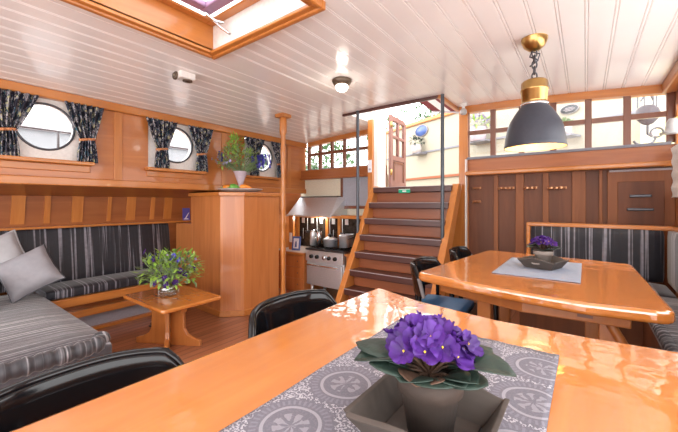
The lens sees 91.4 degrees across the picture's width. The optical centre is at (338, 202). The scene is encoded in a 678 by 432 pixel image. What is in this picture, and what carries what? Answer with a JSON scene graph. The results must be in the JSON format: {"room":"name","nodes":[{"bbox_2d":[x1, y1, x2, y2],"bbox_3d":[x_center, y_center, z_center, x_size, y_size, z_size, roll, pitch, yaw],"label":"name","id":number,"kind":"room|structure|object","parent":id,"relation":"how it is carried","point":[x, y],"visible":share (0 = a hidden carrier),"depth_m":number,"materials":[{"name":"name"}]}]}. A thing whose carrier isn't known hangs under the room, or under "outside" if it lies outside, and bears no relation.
{"room":"ship interior","nodes":[
{"label":"ship interior","id":0,"kind":"room"},
{"bbox_2d":[0,195,190,294],"bbox_3d":[-4.230,0.725,3.340,0.245,1.650,6.700,0,0,37],"label":"wall","id":1,"kind":"structure","parent":0,"point":[15,210],"depth_m":4.40,"materials":[{"name":"brown wood"}]},
{"bbox_2d":[0,184,223,197],"bbox_3d":[-3.839,-0.147,3.049,0.760,0.125,6.700,0,0,37],"label":"trim","id":2,"kind":"structure","parent":1,"relation":"attached to","point":[5,189],"depth_m":4.06,"materials":[{"name":"brown wood"}]},
{"bbox_2d":[0,98,305,188],"bbox_3d":[-3.113,-0.715,3.393,0.072,0.890,8.120,0,0,37],"label":"wall","id":3,"kind":"structure","parent":0,"point":[121,141],"depth_m":4.12,"materials":[{"name":"brown wood"}]},
{"bbox_2d":[0,88,38,155],"bbox_3d":[-3.156,-0.765,3.163,0.081,0.631,0.443,0,0,37],"label":"curtain","id":4,"kind":"object","parent":3,"relation":"hanging from","point":[15,107],"visible":1,"depth_m":3.18,"materials":[{"name":"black fabric"}]},
{"bbox_2d":[0,98,94,172],"bbox_3d":[-3.046,-0.713,3.443,0.200,0.746,0.800,0,0,37],"label":"window","id":5,"kind":"structure","parent":3,"relation":"in","point":[63,158],"depth_m":3.47,"materials":[{"name":"white paint"}]},
{"bbox_2d":[64,101,103,162],"bbox_3d":[-2.797,-0.765,3.644,0.081,0.631,0.363,0,0,37],"label":"curtain","id":6,"kind":"object","parent":3,"relation":"hanging from","point":[86,120],"visible":0.99,"depth_m":3.64,"materials":[{"name":"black fabric"}]},
{"bbox_2d":[0,174,305,193],"bbox_3d":[-3.100,-0.230,3.371,0.080,0.090,8.100,0,0,37],"label":"trim","id":7,"kind":"structure","parent":3,"relation":"attached to","point":[4,178],"depth_m":3.88,"materials":[{"name":"brown wood"}]},
{"bbox_2d":[0,79,306,148],"bbox_3d":[-3.084,-1.133,3.359,0.080,0.095,8.100,0,0,37],"label":"trim","id":8,"kind":"structure","parent":3,"relation":"attached to","point":[50,94],"depth_m":4.00,"materials":[{"name":"brown wood"}]},
{"bbox_2d":[146,117,177,168],"bbox_3d":[-2.300,-0.765,4.311,0.081,0.631,0.408,0,0,37],"label":"curtain","id":9,"kind":"object","parent":3,"relation":"hanging from","point":[162,131],"visible":1,"depth_m":4.29,"materials":[{"name":"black fabric"}]},
{"bbox_2d":[145,124,206,179],"bbox_3d":[-2.233,-0.713,4.533,0.200,0.746,0.800,0,0,37],"label":"window","id":10,"kind":"structure","parent":3,"relation":"in","point":[184,169],"depth_m":4.57,"materials":[{"name":"white paint"}]},
{"bbox_2d":[188,125,212,171],"bbox_3d":[-1.977,-0.765,4.745,0.081,0.631,0.388,0,0,37],"label":"curtain","id":11,"kind":"object","parent":3,"relation":"hanging from","point":[201,137],"visible":1,"depth_m":4.73,"materials":[{"name":"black fabric"}]},
{"bbox_2d":[245,136,264,175],"bbox_3d":[-1.402,-0.765,5.516,0.081,0.631,0.413,0,0,37],"label":"curtain","id":12,"kind":"object","parent":3,"relation":"hanging from","point":[256,144],"visible":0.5,"depth_m":5.50,"materials":[{"name":"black fabric"}]},
{"bbox_2d":[244,139,280,183],"bbox_3d":[-1.337,-0.713,5.736,0.200,0.746,0.800,0,0,37],"label":"window","id":13,"kind":"structure","parent":3,"relation":"in","point":[268,175],"depth_m":5.85,"materials":[{"name":"white paint"}]},
{"bbox_2d":[271,141,280,177],"bbox_3d":[-1.088,-0.765,5.937,0.081,0.631,0.363,0,0,37],"label":"curtain","id":14,"kind":"object","parent":3,"relation":"hanging from","point":[276,146],"visible":0.58,"depth_m":5.91,"materials":[{"name":"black fabric"}]},
{"bbox_2d":[97,287,337,362],"bbox_3d":[-1.547,1.580,2.275,7.200,0.060,8.200,0,0,37],"label":"floor","id":15,"kind":"structure","parent":0,"point":[216,333],"depth_m":3.96,"materials":[{"name":"brown wood"}]},
{"bbox_2d":[0,220,190,388],"bbox_3d":[-2.729,0.915,3.282,2.581,1.269,4.000,0,0,37],"label":"sofa","id":16,"kind":"object","parent":15,"relation":"on","point":[56,325],"visible":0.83,"depth_m":4.00,"materials":[{"name":"grey fabric"}]},
{"bbox_2d":[0,229,24,262],"bbox_3d":[-3.694,0.600,3.577,0.622,0.616,0.283,0,0,-37],"label":"cushion","id":17,"kind":"object","parent":16,"relation":"on","point":[10,246],"visible":0.5,"depth_m":3.59,"materials":[{"name":"grey fabric"}]},
{"bbox_2d":[0,244,65,302],"bbox_3d":[-3.334,0.749,3.557,0.615,0.590,0.332,0,0,-40],"label":"cushion","id":18,"kind":"object","parent":16,"relation":"on","point":[22,275],"visible":1,"depth_m":3.48,"materials":[{"name":"grey fabric"}]},
{"bbox_2d":[0,292,111,388],"bbox_3d":[-3.239,1.135,2.582,2.480,0.230,1.770,0,0,37],"label":"cushion","id":19,"kind":"object","parent":16,"relation":"on","point":[33,328],"depth_m":2.58,"materials":[{"name":"grey fabric"}]},
{"bbox_2d":[0,222,169,292],"bbox_3d":[-3.714,0.645,3.891,0.204,0.729,3.400,0,0,37],"label":"cushion","id":20,"kind":"object","parent":16,"relation":"on","point":[83,251],"depth_m":4.43,"materials":[{"name":"grey fabric"}]},
{"bbox_2d":[35,268,183,300],"bbox_3d":[-2.993,1.035,4.476,0.610,0.130,1.600,0,0,37],"label":"seat cushion","id":21,"kind":"object","parent":16,"relation":"on","point":[93,285],"depth_m":4.11,"materials":[{"name":"grey fabric"}]},
{"bbox_2d":[123,284,220,347],"bbox_3d":[-1.896,1.300,3.764,0.960,0.500,0.670,0,0,37],"label":"coffee table","id":22,"kind":"object","parent":15,"relation":"on","point":[168,321],"visible":0.87,"depth_m":3.61,"materials":[{"name":"brown wood"}]},
{"bbox_2d":[129,247,206,291],"bbox_3d":[-1.920,0.770,3.791,0.745,0.550,0.776,0,0,5],"label":"plant","id":23,"kind":"object","parent":22,"relation":"on","point":[168,258],"visible":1,"depth_m":3.71,"materials":[{"name":"green plant"}]},
{"bbox_2d":[176,192,279,316],"bbox_3d":[-1.768,0.700,5.117,1.560,1.700,0.868,0,0,37],"label":"tall cabinet","id":24,"kind":"object","parent":15,"relation":"on","point":[235,235],"visible":0.75,"depth_m":4.65,"materials":[{"name":"brown wood"}]},
{"bbox_2d":[218,188,261,191],"bbox_3d":[-1.458,-0.180,4.904,0.640,0.053,0.640,0,0,37],"label":"serving plate","id":25,"kind":"object","parent":24,"relation":"on","point":[221,189],"visible":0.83,"depth_m":4.68,"materials":[{"name":"silver metal"}]},
{"bbox_2d":[211,131,270,186],"bbox_3d":[-1.468,-0.620,4.877,0.772,0.903,0.722,0,0,37],"label":"flower vase","id":26,"kind":"object","parent":25,"relation":"on","point":[240,175],"visible":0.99,"depth_m":4.84,"materials":[{"name":"green plant"}]},
{"bbox_2d":[275,112,290,294],"bbox_3d":[-0.790,0.148,4.680,0.170,2.803,0.170,0,0,37],"label":"wooden post","id":27,"kind":"object","parent":15,"relation":"on","point":[283,117],"visible":0.91,"depth_m":4.65,"materials":[{"name":"brown wood"}]},
{"bbox_2d":[279,246,321,290],"bbox_3d":[-0.708,1.200,6.128,0.740,0.700,0.660,0,0,37],"label":"base cabinet","id":28,"kind":"object","parent":15,"relation":"on","point":[296,267],"visible":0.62,"depth_m":5.80,"materials":[{"name":"wood"}]},
{"bbox_2d":[279,246,307,252],"bbox_3d":[-0.699,0.855,6.140,0.720,0.010,0.630,0,0,37],"label":"countertop","id":29,"kind":"structure","parent":28,"relation":"on","point":[302,248],"depth_m":5.92,"materials":[{"name":"white stone"}]},
{"bbox_2d":[289,215,294,249],"bbox_3d":[-0.829,0.536,6.012,0.126,0.619,0.070,0,0,37],"label":"trim","id":30,"kind":"structure","parent":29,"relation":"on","point":[291,218],"depth_m":5.99,"materials":[{"name":"white paint"}]},
{"bbox_2d":[305,244,351,289],"bbox_3d":[-0.121,1.140,5.610,0.800,0.820,0.549,0,0,37],"label":"stove","id":31,"kind":"object","parent":15,"relation":"on","point":[326,266],"visible":0.7,"depth_m":5.41,"materials":[{"name":"silver metal"}]},
{"bbox_2d":[305,247,351,253],"bbox_3d":[-0.110,0.780,5.626,0.800,0.030,0.490,0,0,37],"label":"cooktop","id":32,"kind":"object","parent":31,"relation":"in","point":[323,250],"depth_m":5.43,"materials":[{"name":"metal"}]},
{"bbox_2d":[337,233,351,247],"bbox_3d":[0.092,0.608,5.444,0.252,0.245,0.189,0,0,37],"label":"cooking pot","id":33,"kind":"object","parent":31,"relation":"on","point":[344,239],"visible":1,"depth_m":5.37,"materials":[{"name":"silver metal"}]},
{"bbox_2d":[335,184,461,303],"bbox_3d":[0.723,0.652,4.183,1.280,1.795,1.248,0,0,37],"label":"staircase","id":34,"kind":"structure","parent":15,"relation":"on","point":[422,204],"depth_m":4.28,"materials":[{"name":"brown wood"}]},
{"bbox_2d":[356,111,358,232],"bbox_3d":[0.262,-0.337,4.619,0.060,1.895,0.058,0,0,37],"label":"pole","id":35,"kind":"object","parent":34,"relation":"on","point":[357,112],"visible":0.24,"depth_m":4.60,"materials":[{"name":"grey metal"}]},
{"bbox_2d":[441,94,443,238],"bbox_3d":[1.220,-0.340,3.905,0.060,1.900,0.058,0,0,37],"label":"pole","id":36,"kind":"object","parent":34,"relation":"on","point":[442,95],"visible":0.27,"depth_m":3.88,"materials":[{"name":"grey metal"}]},
{"bbox_2d":[261,192,300,247],"bbox_3d":[-1.275,0.670,6.170,0.180,1.760,1.470,0,0,37],"label":"wall","id":37,"kind":"structure","parent":0,"point":[291,198],"depth_m":6.40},
{"bbox_2d":[308,129,367,169],"bbox_3d":[-0.014,-0.959,6.141,1.488,0.668,0.110,0,0,37],"label":"window","id":38,"kind":"structure","parent":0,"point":[344,137],"depth_m":6.18,"materials":[{"name":"brown wood"}]},
{"bbox_2d":[0,0,677,143],"bbox_3d":[-1.017,-1.241,1.831,5.306,0.173,8.120,0,0,37],"label":"ceiling","id":39,"kind":"structure","parent":0,"point":[471,52],"depth_m":2.87,"materials":[{"name":"white paint"}]},
{"bbox_2d":[172,70,194,82],"bbox_3d":[-1.517,-1.234,3.242,0.137,0.085,0.165,0,0,37],"label":"ceiling spotlight","id":40,"kind":"object","parent":39,"relation":"attached to","point":[186,77],"visible":0.99,"depth_m":3.20,"materials":[{"name":"white paint"}]},
{"bbox_2d":[60,0,325,59],"bbox_3d":[-1.011,-1.400,1.907,1.240,0.340,1.450,0,0,37],"label":"window","id":41,"kind":"structure","parent":39,"relation":"attached to","point":[248,22],"depth_m":2.48,"materials":[{"name":"brown wood"}]},
{"bbox_2d":[203,11,230,34],"bbox_3d":[-0.963,-1.411,2.602,0.256,0.217,0.100,0,0,21],"label":"stay","id":42,"kind":"object","parent":41,"relation":"attached to","point":[208,15],"visible":1,"depth_m":2.61,"materials":[{"name":"silver metal"}]},
{"bbox_2d":[332,76,351,91],"bbox_3d":[0.030,-1.228,3.470,0.210,0.124,0.209,0,0,37],"label":"ceiling light","id":43,"kind":"object","parent":39,"relation":"attached to","point":[341,83],"visible":1,"depth_m":3.41,"materials":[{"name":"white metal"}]},
{"bbox_2d":[342,95,437,116],"bbox_3d":[0.627,-1.278,4.372,1.420,0.055,0.040,0,0,37],"label":"trim","id":44,"kind":"structure","parent":39,"relation":"attached to","point":[428,98],"depth_m":4.29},
{"bbox_2d":[504,33,567,151],"bbox_3d":[1.473,-0.827,2.494,0.414,0.824,0.414,0,0,37],"label":"pendant lamp","id":45,"kind":"object","parent":39,"relation":"hanging from","point":[536,126],"visible":1,"depth_m":2.41,"materials":[{"name":"metal"}]},
{"bbox_2d":[301,175,387,246],"bbox_3d":[-0.044,0.540,6.182,2.140,2.020,0.060,0,0,37],"label":"wall","id":46,"kind":"structure","parent":0,"point":[325,187],"depth_m":6.30,"materials":[{"name":"beige paint"}]},
{"bbox_2d":[286,196,346,217],"bbox_3d":[-0.416,0.060,6.094,1.050,0.370,0.505,0,0,37],"label":"range hood","id":47,"kind":"object","parent":46,"relation":"attached to","point":[311,206],"visible":0.91,"depth_m":5.97,"materials":[{"name":"silver metal"}]},
{"bbox_2d":[295,215,361,246],"bbox_3d":[-0.079,0.532,6.043,1.850,0.635,0.195,0,0,37],"label":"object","id":48,"kind":"object","parent":46,"relation":"attached to","point":[350,228],"visible":0.31,"depth_m":6.13,"materials":[{"name":"brown wood"}]},
{"bbox_2d":[300,166,367,179],"bbox_3d":[0.020,-0.542,6.034,1.820,0.185,0.220,0,0,37],"label":"trim","id":49,"kind":"structure","parent":46,"relation":"attached to","point":[345,172],"depth_m":6.03,"materials":[{"name":"brown wood"}]},
{"bbox_2d":[341,177,367,208],"bbox_3d":[0.381,-0.175,5.765,0.840,0.550,0.100,0,0,37],"label":"upper cabinet","id":50,"kind":"object","parent":46,"relation":"attached to","point":[348,185],"visible":0.36,"depth_m":5.85,"materials":[{"name":"white wood"}]},
{"bbox_2d":[368,119,386,288],"bbox_3d":[0.638,0.134,5.299,0.090,2.832,0.540,0,0,37],"label":"trim","id":51,"kind":"structure","parent":46,"relation":"attached to","point":[370,122],"depth_m":5.08,"materials":[{"name":"brown wood"}]},
{"bbox_2d":[375,192,464,296],"bbox_3d":[1.126,0.705,4.748,1.370,1.690,0.040,0,0,37],"label":"wall","id":52,"kind":"structure","parent":0,"point":[459,235],"depth_m":4.38,"materials":[{"name":"brown wood"}]},
{"bbox_2d":[351,109,385,186],"bbox_3d":[0.421,-0.905,5.024,0.250,1.390,0.760,0,0,37],"label":"trim","id":53,"kind":"structure","parent":52,"relation":"attached to","point":[379,116],"depth_m":5.11,"materials":[{"name":"white paint"}]},
{"bbox_2d":[459,106,468,248],"bbox_3d":[1.663,0.084,4.410,0.115,2.731,0.180,0,0,37],"label":"trim","id":54,"kind":"structure","parent":52,"relation":"attached to","point":[463,119],"depth_m":4.38,"materials":[{"name":"brown wood"}]},
{"bbox_2d":[455,295,519,324],"bbox_3d":[0.182,1.350,0.713,2.000,0.400,7.760,0,0,37],"label":"platform","id":55,"kind":"object","parent":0,"point":[515,315],"depth_m":3.38,"materials":[{"name":"brown wood"}]},
{"bbox_2d":[0,347,184,431],"bbox_3d":[-0.509,0.776,0.691,0.443,0.750,0.520,0,0,37],"label":"tub chair","id":56,"kind":"object","parent":55,"relation":"on","point":[32,399],"visible":0.62,"depth_m":0.82,"materials":[{"name":"black leather"}]},
{"bbox_2d":[248,289,336,338],"bbox_3d":[-0.087,0.776,1.325,0.443,0.750,0.520,0,0,37],"label":"tub chair","id":57,"kind":"object","parent":55,"relation":"on","point":[277,311],"visible":0.22,"depth_m":1.45,"materials":[{"name":"black leather"}]},
{"bbox_2d":[11,289,677,431],"bbox_3d":[0.193,0.775,0.450,1.429,0.750,1.791,0,0,37],"label":"dining table","id":58,"kind":"object","parent":55,"relation":"on","point":[600,385],"visible":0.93,"depth_m":0.75,"materials":[{"name":"brown wood"}]},
{"bbox_2d":[219,319,558,431],"bbox_3d":[-0.043,0.397,0.413,0.453,0.005,1.453,0,0,37],"label":"table runner","id":59,"kind":"object","parent":58,"relation":"on","point":[318,402],"visible":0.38,"depth_m":0.68,"materials":[{"name":"fabric"}]},
{"bbox_2d":[344,374,509,431],"bbox_3d":[0.152,0.361,0.562,0.216,0.069,0.223,0,0,37],"label":"bowl","id":60,"kind":"object","parent":59,"relation":"on","point":[380,408],"visible":0.49,"depth_m":0.58,"materials":[{"name":"grey ceramic"}]},
{"bbox_2d":[354,310,516,431],"bbox_3d":[0.151,0.286,0.583,0.248,0.200,0.208,0,0,3],"label":"potted violet","id":61,"kind":"object","parent":60,"relation":"on","point":[432,361],"visible":1,"depth_m":0.53,"materials":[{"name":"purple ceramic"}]},
{"bbox_2d":[385,326,406,355],"bbox_3d":[0.101,0.229,0.547,0.050,0.042,0.041,0,0,37],"label":"flower","id":62,"kind":"object","parent":61,"relation":"on","point":[396,341],"depth_m":0.54,"materials":[{"name":"purple plant"}]},
{"bbox_2d":[388,335,416,363],"bbox_3d":[0.102,0.232,0.527,0.049,0.040,0.040,0,0,37],"label":"flower","id":63,"kind":"object","parent":61,"relation":"on","point":[402,349],"depth_m":0.53,"materials":[{"name":"purple plant"}]},
{"bbox_2d":[397,313,423,341],"bbox_3d":[0.119,0.205,0.549,0.048,0.040,0.044,0,0,37],"label":"flower","id":64,"kind":"object","parent":61,"relation":"on","point":[411,329],"depth_m":0.54,"materials":[{"name":"purple plant"}]},
{"bbox_2d":[402,327,430,355],"bbox_3d":[0.126,0.221,0.527,0.048,0.039,0.042,0,0,37],"label":"flower","id":65,"kind":"object","parent":61,"relation":"on","point":[416,341],"depth_m":0.53,"materials":[{"name":"purple plant"}]},
{"bbox_2d":[413,314,438,339],"bbox_3d":[0.145,0.204,0.543,0.046,0.039,0.040,0,0,37],"label":"flower","id":66,"kind":"object","parent":61,"relation":"on","point":[425,327],"depth_m":0.54,"materials":[{"name":"purple plant"}]},
{"bbox_2d":[410,334,442,364],"bbox_3d":[0.137,0.225,0.512,0.049,0.037,0.044,0,0,37],"label":"flower","id":67,"kind":"object","parent":61,"relation":"on","point":[426,347],"depth_m":0.52,"materials":[{"name":"purple plant"}]},
{"bbox_2d":[414,319,445,347],"bbox_3d":[0.144,0.208,0.527,0.044,0.036,0.042,0,0,-5],"label":"flower","id":68,"kind":"object","parent":61,"relation":"on","point":[428,333],"depth_m":0.53,"materials":[{"name":"purple plant"}]},
{"bbox_2d":[397,360,463,431],"bbox_3d":[0.155,0.336,0.566,0.114,0.100,0.114,0,0,37],"label":"pot","id":69,"kind":"object","parent":61,"relation":"on","point":[426,409],"depth_m":0.53,"materials":[{"name":"grey ceramic"}]},
{"bbox_2d":[426,318,453,339],"bbox_3d":[0.162,0.206,0.538,0.043,0.028,0.041,0,0,-42],"label":"flower","id":70,"kind":"object","parent":61,"relation":"on","point":[436,328],"depth_m":0.54,"materials":[{"name":"purple plant"}]},
{"bbox_2d":[427,331,460,361],"bbox_3d":[0.161,0.220,0.510,0.049,0.038,0.037,0,0,37],"label":"flower","id":71,"kind":"object","parent":61,"relation":"on","point":[442,346],"depth_m":0.51,"materials":[{"name":"purple plant"}]},
{"bbox_2d":[452,336,469,344],"bbox_3d":[0.187,0.218,0.536,0.051,0.028,0.043,0,0,37],"label":"flower","id":72,"kind":"object","parent":61,"relation":"on","point":[456,340],"depth_m":0.52,"materials":[{"name":"purple plant"}]},
{"bbox_2d":[449,346,474,370],"bbox_3d":[0.191,0.234,0.509,0.040,0.033,0.044,0,0,37],"label":"flower","id":73,"kind":"object","parent":61,"relation":"on","point":[463,360],"depth_m":0.51,"materials":[{"name":"purple plant"}]},
{"bbox_2d":[453,326,471,341],"bbox_3d":[0.202,0.223,0.565,0.045,0.024,0.042,0,0,35],"label":"flower","id":74,"kind":"object","parent":61,"relation":"on","point":[463,335],"depth_m":0.56,"materials":[{"name":"purple plant"}]},
{"bbox_2d":[457,332,475,362],"bbox_3d":[0.208,0.235,0.538,0.039,0.041,0.052,0,0,37],"label":"flower","id":75,"kind":"object","parent":61,"relation":"on","point":[467,341],"depth_m":0.54,"materials":[{"name":"purple plant"}]},
{"bbox_2d":[462,329,483,356],"bbox_3d":[0.222,0.233,0.550,0.038,0.037,0.046,0,0,37],"label":"flower","id":76,"kind":"object","parent":61,"relation":"on","point":[472,348],"depth_m":0.55,"materials":[{"name":"purple plant"}]},
{"bbox_2d":[410,256,476,314],"bbox_3d":[0.732,0.776,2.289,0.443,0.750,0.520,0,0,33],"label":"tub chair","id":77,"kind":"object","parent":55,"relation":"on","point":[419,264],"visible":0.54,"depth_m":2.30,"materials":[{"name":"black leather"}]},
{"bbox_2d":[422,294,473,312],"bbox_3d":[0.720,0.710,2.297,0.350,0.050,0.410,0,0,33],"label":"seat cushion","id":78,"kind":"object","parent":77,"relation":"on","point":[463,305],"depth_m":2.29,"materials":[{"name":"blue fabric"}]},
{"bbox_2d":[449,246,498,320],"bbox_3d":[1.202,0.776,2.887,0.443,0.750,0.520,0,0,33],"label":"tub chair","id":79,"kind":"object","parent":55,"relation":"on","point":[457,252],"visible":0.25,"depth_m":2.90,"materials":[{"name":"black leather"}]},
{"bbox_2d":[419,250,675,343],"bbox_3d":[1.186,0.775,2.023,1.054,0.750,1.371,0,0,37],"label":"dining table","id":80,"kind":"object","parent":55,"relation":"on","point":[609,296],"visible":0.72,"depth_m":1.58,"materials":[{"name":"brown wood"}]},
{"bbox_2d":[492,257,581,282],"bbox_3d":[1.230,0.397,2.027,0.410,0.005,0.663,0,0,37],"label":"table runner","id":81,"kind":"object","parent":80,"relation":"on","point":[570,272],"visible":0.64,"depth_m":1.91,"materials":[{"name":"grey fabric"}]},
{"bbox_2d":[517,255,568,270],"bbox_3d":[1.248,0.361,2.026,0.223,0.069,0.216,0,0,-35],"label":"wooden tray","id":82,"kind":"object","parent":81,"relation":"on","point":[530,261],"visible":0.89,"depth_m":1.98,"materials":[{"name":"grey wood"}]},
{"bbox_2d":[526,235,561,261],"bbox_3d":[1.247,0.291,2.039,0.209,0.190,0.164,0,0,-3],"label":"potted violet","id":83,"kind":"object","parent":82,"relation":"on","point":[545,253],"visible":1,"depth_m":2.00,"materials":[{"name":"purple plant"}]},
{"bbox_2d":[520,222,677,351],"bbox_3d":[1.602,0.677,1.999,1.200,0.945,3.120,0,0,37],"label":"bench","id":84,"kind":"object","parent":55,"relation":"on","point":[641,247],"visible":0.33,"depth_m":2.99,"materials":[{"name":"grey fabric"}]},
{"bbox_2d":[531,226,663,282],"bbox_3d":[2.457,0.472,3.226,1.025,0.475,0.070,0,0,37],"label":"cushion","id":85,"kind":"object","parent":84,"relation":"on","point":[641,247],"depth_m":3.09,"materials":[{"name":"grey fabric"}]},
{"bbox_2d":[648,282,676,297],"bbox_3d":[2.273,0.754,2.983,1.040,0.132,0.540,0,0,37],"label":"seat cushion","id":86,"kind":"object","parent":84,"relation":"on","point":[662,290],"depth_m":2.66,"materials":[{"name":"grey fabric"}]},
{"bbox_2d":[648,296,677,349],"bbox_3d":[1.712,0.754,1.518,0.270,0.132,2.480,0,0,37],"label":"seat cushion","id":87,"kind":"object","parent":84,"relation":"on","point":[667,334],"depth_m":1.82,"materials":[{"name":"grey fabric"}]},
{"bbox_2d":[667,231,677,292],"bbox_3d":[1.995,0.472,1.668,0.075,0.475,3.060,0,0,37],"label":"cushion","id":88,"kind":"object","parent":84,"relation":"on","point":[672,237],"depth_m":2.70,"materials":[{"name":"grey fabric"}]},
{"bbox_2d":[533,249,553,261],"bbox_3d":[1.254,0.339,2.034,0.109,0.095,0.109,0,0,37],"label":"pot","id":89,"kind":"object","parent":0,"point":[543,254],"depth_m":2.00,"materials":[{"name":"white ceramic"}]},
{"bbox_2d":[469,167,672,254],"bbox_3d":[2.519,0.370,3.822,2.010,1.560,0.060,0,0,37],"label":"wall","id":90,"kind":"structure","parent":0,"point":[497,223],"depth_m":4.00,"materials":[{"name":"brown wood"}]},
{"bbox_2d":[465,160,672,175],"bbox_3d":[2.471,-0.382,3.783,1.960,0.053,0.180,0,0,37],"label":"trim","id":91,"kind":"structure","parent":90,"relation":"attached to","point":[652,164],"depth_m":3.61,"materials":[{"name":"brown wood"}]},
{"bbox_2d":[467,84,674,159],"bbox_3d":[2.482,-0.935,3.832,1.998,0.730,0.110,0,0,37],"label":"window","id":92,"kind":"structure","parent":90,"relation":"in","point":[627,93],"depth_m":3.60,"materials":[{"name":"brown wood"}]},
{"bbox_2d":[468,144,674,170],"bbox_3d":[2.501,-0.487,3.823,1.960,0.175,0.080,0,0,37],"label":"trim","id":93,"kind":"structure","parent":90,"relation":"attached to","point":[660,152],"depth_m":3.67,"materials":[{"name":"brown wood"}]},
{"bbox_2d":[607,168,675,295],"bbox_3d":[3.067,0.393,3.375,0.515,1.475,0.062,0,0,37],"label":"cabinet","id":94,"kind":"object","parent":90,"relation":"in","point":[634,196],"depth_m":3.35,"materials":[{"name":"wood"}]},
{"bbox_2d":[674,91,677,298],"bbox_3d":[1.004,-0.050,0.125,0.060,2.400,7.800,0,0,37],"label":"wall","id":95,"kind":"structure","parent":0,"point":[676,93],"depth_m":3.18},
{"bbox_2d":[659,116,677,134],"bbox_3d":[3.131,-0.735,3.104,0.184,0.158,0.183,0,0,37],"label":"wall lamp","id":96,"kind":"object","parent":95,"relation":"attached to","point":[671,126],"visible":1,"depth_m":3.08,"materials":[{"name":"grey glass"}]},
{"bbox_2d":[662,60,677,92],"bbox_3d":[0.918,-1.125,0.127,0.120,0.110,7.700,0,0,37],"label":"trim","id":97,"kind":"structure","parent":95,"relation":"attached to","point":[670,84],"depth_m":2.99,"materials":[{"name":"brown wood"}]},
{"bbox_2d":[675,98,677,144],"bbox_3d":[2.950,-0.525,2.759,0.052,0.930,1.030,0,0,37],"label":"window","id":98,"kind":"structure","parent":95,"relation":"in","point":[676,101],"depth_m":3.14,"materials":[{"name":"brown wood"}]},
{"bbox_2d":[671,144,677,197],"bbox_3d":[2.915,-0.291,2.798,0.045,0.484,0.910,0,0,37],"label":"lace curtain","id":99,"kind":"object","parent":98,"relation":"hanging from","point":[674,188],"visible":1,"depth_m":3.02,"materials":[{"name":"white fabric"}]},
{"bbox_3d":[2.150,-0.186,6.816,7.700,0.072,4.300,0,0,37],"label":"deck","id":100,"kind":"object","parent":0,"visible":0},
{"bbox_2d":[20,125,267,159],"bbox_3d":[-3.452,-0.546,4.070,0.080,0.692,8.400,0,0,37],"label":"deck railing","id":101,"kind":"object","parent":100,"relation":"on","point":[57,131],"visible":0.18,"depth_m":4.06,"materials":[{"name":"metal"}]},
{"bbox_2d":[389,114,405,186],"bbox_3d":[0.970,-0.820,5.454,0.068,1.160,0.617,0,0,34],"label":"door","id":102,"kind":"structure","parent":100,"relation":"on","point":[397,165],"depth_m":5.43,"materials":[{"name":"brown wood"}]},
{"bbox_2d":[387,95,664,186],"bbox_3d":[3.677,-1.200,8.226,2.300,1.960,6.770,0,0,-29],"label":"deckhouse","id":103,"kind":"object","parent":100,"relation":"on","point":[421,170],"visible":0.27,"depth_m":7.17,"materials":[{"name":"beige paint"}]},
{"bbox_2d":[409,135,426,155],"bbox_3d":[2.049,-1.510,8.581,0.450,0.501,0.450,0,0,-42],"label":"planter","id":104,"kind":"object","parent":103,"relation":"attached to","point":[416,148],"visible":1,"depth_m":8.48,"materials":[{"name":"white ceramic"}]},
{"bbox_2d":[420,99,483,113],"bbox_3d":[1.987,-1.907,6.285,0.818,0.550,1.154,0,0,-39],"label":"awning","id":105,"kind":"object","parent":103,"relation":"attached to","point":[434,105],"visible":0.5,"depth_m":6.59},
{"bbox_2d":[470,114,489,144],"bbox_3d":[2.917,-1.576,6.906,0.567,0.633,0.539,0,0,40],"label":"planter","id":106,"kind":"object","parent":103,"relation":"attached to","point":[474,139],"visible":0.77,"depth_m":6.78,"materials":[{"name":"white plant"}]},
{"bbox_2d":[560,104,578,113],"bbox_3d":[3.854,-1.570,5.541,0.018,0.150,0.290,0,0,-29],"label":"oval sign","id":107,"kind":"object","parent":103,"relation":"attached to","point":[568,109],"visible":1,"depth_m":5.54,"materials":[{"name":"grey ceramic"}]},
{"bbox_2d":[562,117,580,138],"bbox_3d":[3.735,-1.243,5.400,0.341,0.327,0.255,0,0,-29],"label":"planter","id":108,"kind":"object","parent":103,"relation":"attached to","point":[568,129],"visible":0.39,"depth_m":5.31,"materials":[{"name":"white ceramic"}]},
{"label":"outside","id":109,"kind":"structure","parent":0,"visible":0},
{"bbox_3d":[-17.574,2.425,31.808,53.800,0.050,90.000,0,0,37],"label":"water","id":110,"kind":"object","parent":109,"visible":0},
{"bbox_2d":[18,123,335,169],"bbox_3d":[-14.462,-0.825,20.757,2.400,6.450,120.000,0,0,37],"label":"quay","id":111,"kind":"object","parent":110,"relation":"on","point":[39,138],"visible":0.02,"depth_m":17.72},
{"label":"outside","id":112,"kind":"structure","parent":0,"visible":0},
{"bbox_2d":[633,96,663,143],"bbox_3d":[3.674,-1.174,3.934,0.280,0.993,0.120,0,0,37],"label":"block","id":113,"kind":"object","parent":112,"point":[645,108],"visible":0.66,"depth_m":3.91,"materials":[{"name":"metal"}]},
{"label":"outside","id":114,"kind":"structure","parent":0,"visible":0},
{"bbox_2d":[642,118,673,143],"bbox_3d":[4.271,-0.995,3.801,1.534,1.090,0.196,0,0,37],"label":"canvas cover","id":115,"kind":"object","parent":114,"point":[655,132],"visible":0.12,"depth_m":4.01,"materials":[{"name":"white fabric"}]},
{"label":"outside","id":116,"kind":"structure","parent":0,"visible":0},
{"bbox_2d":[413,103,439,120],"bbox_3d":[4.428,-1.863,13.438,2.953,5.627,2.786,0,0,37],"label":"tree","id":117,"kind":"object","parent":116,"point":[417,106],"visible":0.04,"depth_m":13.36,"materials":[{"name":"green plant"}]},
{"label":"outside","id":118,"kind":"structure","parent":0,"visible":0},
{"bbox_2d":[306,141,355,169],"bbox_3d":[-0.311,-0.174,15.225,3.232,6.048,3.370,0,0,37],"label":"tree","id":119,"kind":"object","parent":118,"point":[337,146],"visible":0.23,"depth_m":14.73,"materials":[{"name":"green plant"}]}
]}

